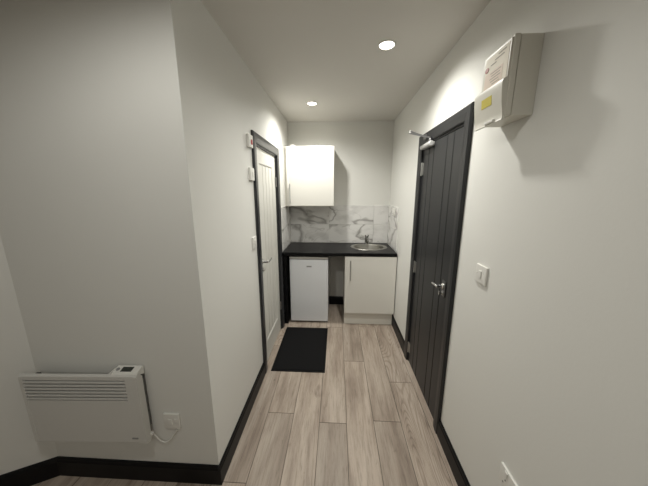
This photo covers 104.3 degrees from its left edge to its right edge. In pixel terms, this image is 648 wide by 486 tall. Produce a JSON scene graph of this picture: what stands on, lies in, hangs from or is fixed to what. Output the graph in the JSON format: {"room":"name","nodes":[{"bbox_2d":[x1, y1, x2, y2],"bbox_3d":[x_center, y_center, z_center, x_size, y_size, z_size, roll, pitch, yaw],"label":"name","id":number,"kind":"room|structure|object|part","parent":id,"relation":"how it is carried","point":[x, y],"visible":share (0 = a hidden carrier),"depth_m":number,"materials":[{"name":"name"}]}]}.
{"room":"studio apartment","nodes":[
{"label":"studio apartment","id":0,"kind":"room"},
{"bbox_2d":[0,235,57,474],"bbox_3d":[-2.339,0.191,0.903,1.750,2.469,0.120,-5,13,-25],"label":"wall","id":1,"kind":"structure","parent":0,"point":[19,449],"depth_m":1.30,"materials":[{"name":"white paint"}]},
{"bbox_2d":[0,456,59,485],"bbox_3d":[-2.310,1.355,1.078,1.750,0.118,0.016,-5,13,-25],"label":"baseboard","id":2,"kind":"structure","parent":1,"relation":"attached to","point":[33,474],"depth_m":1.39,"materials":[{"name":"black paint"}]},
{"bbox_2d":[0,0,227,464],"bbox_3d":[-1.060,0.119,1.254,0.961,2.469,0.120,1,12,3],"label":"wall","id":3,"kind":"structure","parent":0,"point":[104,226],"depth_m":1.14,"materials":[{"name":"white paint"}]},
{"bbox_2d":[18,365,177,442],"bbox_3d":[-1.145,0.860,1.304,0.711,0.476,0.066,0,12,0],"label":"heater","id":4,"kind":"object","parent":3,"relation":"attached to","point":[113,406],"visible":1,"depth_m":1.27,"materials":[{"name":"white metal"}]},
{"bbox_3d":[-1.209,0.844,1.287,0.552,0.404,0.034,0,12,0],"label":"casing","id":5,"kind":"part","parent":4,"relation":"part of","materials":[{"name":"white metal"}]},
{"bbox_3d":[-0.864,1.044,1.358,0.149,0.093,0.024,-2,12,-10],"label":"power cord","id":6,"kind":"part","parent":4,"relation":"part of","materials":[{"name":"white plastic"}]},
{"bbox_2d":[57,456,218,484],"bbox_3d":[-1.052,1.285,1.422,0.937,0.118,0.016,1,12,3],"label":"baseboard","id":7,"kind":"structure","parent":3,"relation":"attached to","point":[67,466],"depth_m":1.41,"materials":[{"name":"black paint"}]},
{"bbox_2d":[163,412,180,428],"bbox_3d":[-0.810,0.949,1.341,0.088,0.092,0.016,1,12,3],"label":"fused spur","id":8,"kind":"object","parent":3,"relation":"attached to","point":[171,420],"visible":1,"depth_m":1.33,"materials":[{"name":"white plastic"}]},
{"bbox_2d":[187,0,288,441],"bbox_3d":[-0.582,-0.109,2.373,0.120,2.469,2.209,1,12,3],"label":"wall","id":9,"kind":"structure","parent":0,"point":[231,103],"depth_m":1.54,"materials":[{"name":"white paint"}]},
{"bbox_2d":[217,362,265,484],"bbox_3d":[-0.554,1.204,1.818,0.016,0.118,0.874,1,12,3],"label":"baseboard","id":10,"kind":"structure","parent":9,"relation":"attached to","point":[224,464],"depth_m":1.65,"materials":[{"name":"black paint"}]},
{"bbox_2d":[246,133,252,147],"bbox_3d":[-0.531,-0.729,1.800,0.026,0.086,0.086,1,12,3],"label":"indicator","id":11,"kind":"object","parent":9,"relation":"attached to","point":[249,138],"visible":1,"depth_m":1.77,"materials":[{"name":"white plastic"}]},
{"bbox_2d":[248,167,254,180],"bbox_3d":[-0.532,-0.507,1.853,0.023,0.090,0.084,1,12,3],"label":"switch","id":12,"kind":"object","parent":9,"relation":"attached to","point":[250,170],"visible":1,"depth_m":1.83,"materials":[{"name":"white plastic"}]},
{"bbox_2d":[252,236,256,248],"bbox_3d":[-0.536,-0.004,1.948,0.015,0.090,0.086,1,12,3],"label":"light switch","id":13,"kind":"object","parent":9,"relation":"attached to","point":[254,239],"visible":1,"depth_m":1.94,"materials":[{"name":"white plastic"}]},
{"bbox_2d":[251,130,284,372],"bbox_3d":[-0.550,0.086,2.468,0.167,2.048,0.842,1,12,3],"label":"door","id":14,"kind":"structure","parent":9,"relation":"in","point":[265,156],"depth_m":2.43,"materials":[{"name":"white wood"}]},
{"bbox_2d":[32,304,457,485],"bbox_3d":[-1.142,1.525,0.789,4.416,0.100,6.219,1,12,3],"label":"floor","id":15,"kind":"structure","parent":0,"point":[366,420],"depth_m":1.75,"materials":[{"name":"laminate"}]},
{"bbox_2d":[283,256,290,322],"bbox_3d":[-0.444,0.514,3.312,0.037,0.872,0.567,1,12,3],"label":"end panel","id":16,"kind":"object","parent":15,"relation":"on","point":[286,259],"visible":0.46,"depth_m":3.08,"materials":[{"name":"black laminate"}]},
{"bbox_2d":[271,327,327,372],"bbox_3d":[-0.220,1.091,2.650,0.494,0.007,0.757,1,12,3],"label":"floor mat","id":17,"kind":"object","parent":15,"relation":"on","point":[301,349],"visible":1,"depth_m":2.56,"materials":[{"name":"black rubber"}]},
{"bbox_2d":[289,256,328,321],"bbox_3d":[-0.169,0.528,3.308,0.462,0.846,0.525,1,12,3],"label":"fridge","id":18,"kind":"object","parent":15,"relation":"on","point":[309,275],"visible":0.94,"depth_m":3.05,"materials":[{"name":"white metal"}]},
{"bbox_2d":[343,256,396,324],"bbox_3d":[0.552,0.531,3.231,0.592,0.870,0.592,1,12,3],"label":"base cabinet","id":19,"kind":"object","parent":15,"relation":"on","point":[368,282],"visible":0.94,"depth_m":2.97,"materials":[{"name":"white wood"}]},
{"bbox_2d":[282,242,396,256],"bbox_3d":[0.189,0.075,3.188,1.322,0.038,0.590,1,12,3],"label":"countertop","id":20,"kind":"structure","parent":19,"relation":"on","point":[294,248],"depth_m":3.02,"materials":[{"name":"black laminate"}]},
{"bbox_2d":[364,235,368,243],"bbox_3d":[0.570,-0.041,3.331,0.060,0.124,0.158,1,12,3],"label":"mixer tap","id":21,"kind":"object","parent":20,"relation":"on","point":[367,236],"visible":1,"depth_m":3.36,"materials":[{"name":"silver metal"}]},
{"bbox_2d":[350,243,386,249],"bbox_3d":[0.571,0.121,3.233,0.464,0.154,0.396,1,12,3],"label":"sink","id":22,"kind":"object","parent":20,"relation":"in","point":[363,246],"visible":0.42,"depth_m":3.34,"materials":[{"name":"silver metal"}]},
{"bbox_2d":[287,121,393,295],"bbox_3d":[0.207,-0.334,3.476,1.582,2.469,0.120,1,12,3],"label":"wall","id":23,"kind":"structure","parent":0,"point":[363,149],"depth_m":3.25,"materials":[{"name":"white paint"}]},
{"bbox_2d":[283,146,334,206],"bbox_3d":[-0.174,-0.820,3.151,0.602,0.704,0.360,1,12,3],"label":"upper cabinet","id":24,"kind":"object","parent":23,"relation":"attached to","point":[308,170],"visible":0.99,"depth_m":3.01,"materials":[{"name":"white"}]},
{"bbox_2d":[329,296,343,304],"bbox_3d":[0.203,0.831,3.645,1.310,0.118,0.016,1,12,3],"label":"baseboard","id":25,"kind":"structure","parent":23,"relation":"attached to","point":[332,299],"depth_m":3.64,"materials":[{"name":"black paint"}]},
{"bbox_2d":[281,205,398,251],"bbox_3d":[0.190,-0.203,3.168,1.342,0.512,0.538,1,12,3],"label":"tile backsplash","id":26,"kind":"structure","parent":23,"relation":"attached to","point":[338,223],"depth_m":3.41,"materials":[{"name":"tile"}]},
{"bbox_2d":[201,0,490,121],"bbox_3d":[-1.187,-0.992,0.277,4.064,0.100,6.259,1,12,3],"label":"ceiling","id":27,"kind":"structure","parent":0,"point":[327,53],"depth_m":1.52,"materials":[{"name":"white paint"}]},
{"bbox_2d":[307,101,317,104],"bbox_3d":[-0.119,-1.395,2.516,0.110,0.006,0.110,1,12,3],"label":"recessed light","id":28,"kind":"object","parent":27,"relation":"in","point":[309,102],"visible":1,"depth_m":2.51,"materials":[{"name":"white plastic"}]},
{"bbox_2d":[378,39,395,49],"bbox_3d":[0.378,-1.190,1.514,0.110,0.006,0.110,1,12,3],"label":"recessed light","id":29,"kind":"object","parent":27,"relation":"in","point":[387,44],"visible":1,"depth_m":1.50,"materials":[{"name":"white plastic"}]},
{"bbox_2d":[388,0,647,485],"bbox_3d":[0.783,0.286,0.437,0.120,2.469,6.019,1,12,3],"label":"wall","id":30,"kind":"structure","parent":0,"point":[546,378],"depth_m":0.82,"materials":[{"name":"white paint"}]},
{"bbox_2d":[391,314,404,353],"bbox_3d":[0.838,0.949,3.066,0.016,0.118,1.133,1,12,3],"label":"baseboard","id":31,"kind":"structure","parent":30,"relation":"attached to","point":[397,331],"depth_m":2.75,"materials":[{"name":"black paint"}]},
{"bbox_2d":[404,102,474,433],"bbox_3d":[0.776,0.194,1.901,0.269,2.064,0.846,1,12,3],"label":"door","id":32,"kind":"structure","parent":30,"relation":"in","point":[444,151],"depth_m":1.77,"materials":[{"name":"black paint"}]},
{"bbox_3d":[0.722,-0.809,1.893,0.020,0.068,0.184,-11,16,-43],"label":"closer arm","id":33,"kind":"part","parent":32,"relation":"part of","materials":[{"name":"grey metal"}]},
{"bbox_3d":[0.753,0.273,1.674,0.052,0.037,0.108,1,12,3],"label":"lever","id":34,"kind":"part","parent":32,"relation":"part of","materials":[{"name":"silver metal"}]},
{"bbox_3d":[0.780,0.297,1.640,0.007,0.106,0.052,1,12,3],"label":"handle plate","id":35,"kind":"part","parent":32,"relation":"part of","materials":[{"name":"grey metal"}]},
{"bbox_2d":[437,420,470,485],"bbox_3d":[0.665,1.635,-0.295,0.016,0.118,4.036,1,12,3],"label":"baseboard","id":36,"kind":"structure","parent":30,"relation":"attached to","point":[457,470],"depth_m":1.48,"materials":[{"name":"black paint"}]},
{"bbox_2d":[475,263,488,285],"bbox_3d":[0.756,0.151,1.211,0.012,0.088,0.088,1,12,3],"label":"light switch","id":37,"kind":"object","parent":30,"relation":"attached to","point":[481,274],"visible":1,"depth_m":1.20,"materials":[{"name":"white plastic"}]},
{"bbox_2d":[499,462,517,485],"bbox_3d":[0.736,0.966,0.983,0.014,0.087,0.147,1,12,3],"label":"double socket","id":38,"kind":"object","parent":30,"relation":"attached to","point":[505,477],"visible":1,"depth_m":1.02,"materials":[{"name":"white plastic"}]},
{"bbox_2d":[474,33,544,130],"bbox_3d":[0.698,-0.603,0.978,0.120,0.275,0.187,1,12,3],"label":"fuse box","id":39,"kind":"object","parent":30,"relation":"attached to","point":[510,77],"visible":1,"depth_m":0.90,"materials":[{"name":"grey plastic"}]},
{"bbox_3d":[0.658,-0.666,0.960,0.005,0.130,0.160,1,12,3],"label":"panel","id":40,"kind":"part","parent":39,"relation":"part of","materials":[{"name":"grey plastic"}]},
{"bbox_3d":[0.671,-0.610,0.976,0.020,0.260,0.184,1,12,3],"label":"casing","id":41,"kind":"part","parent":39,"relation":"part of","materials":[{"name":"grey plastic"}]}
]}

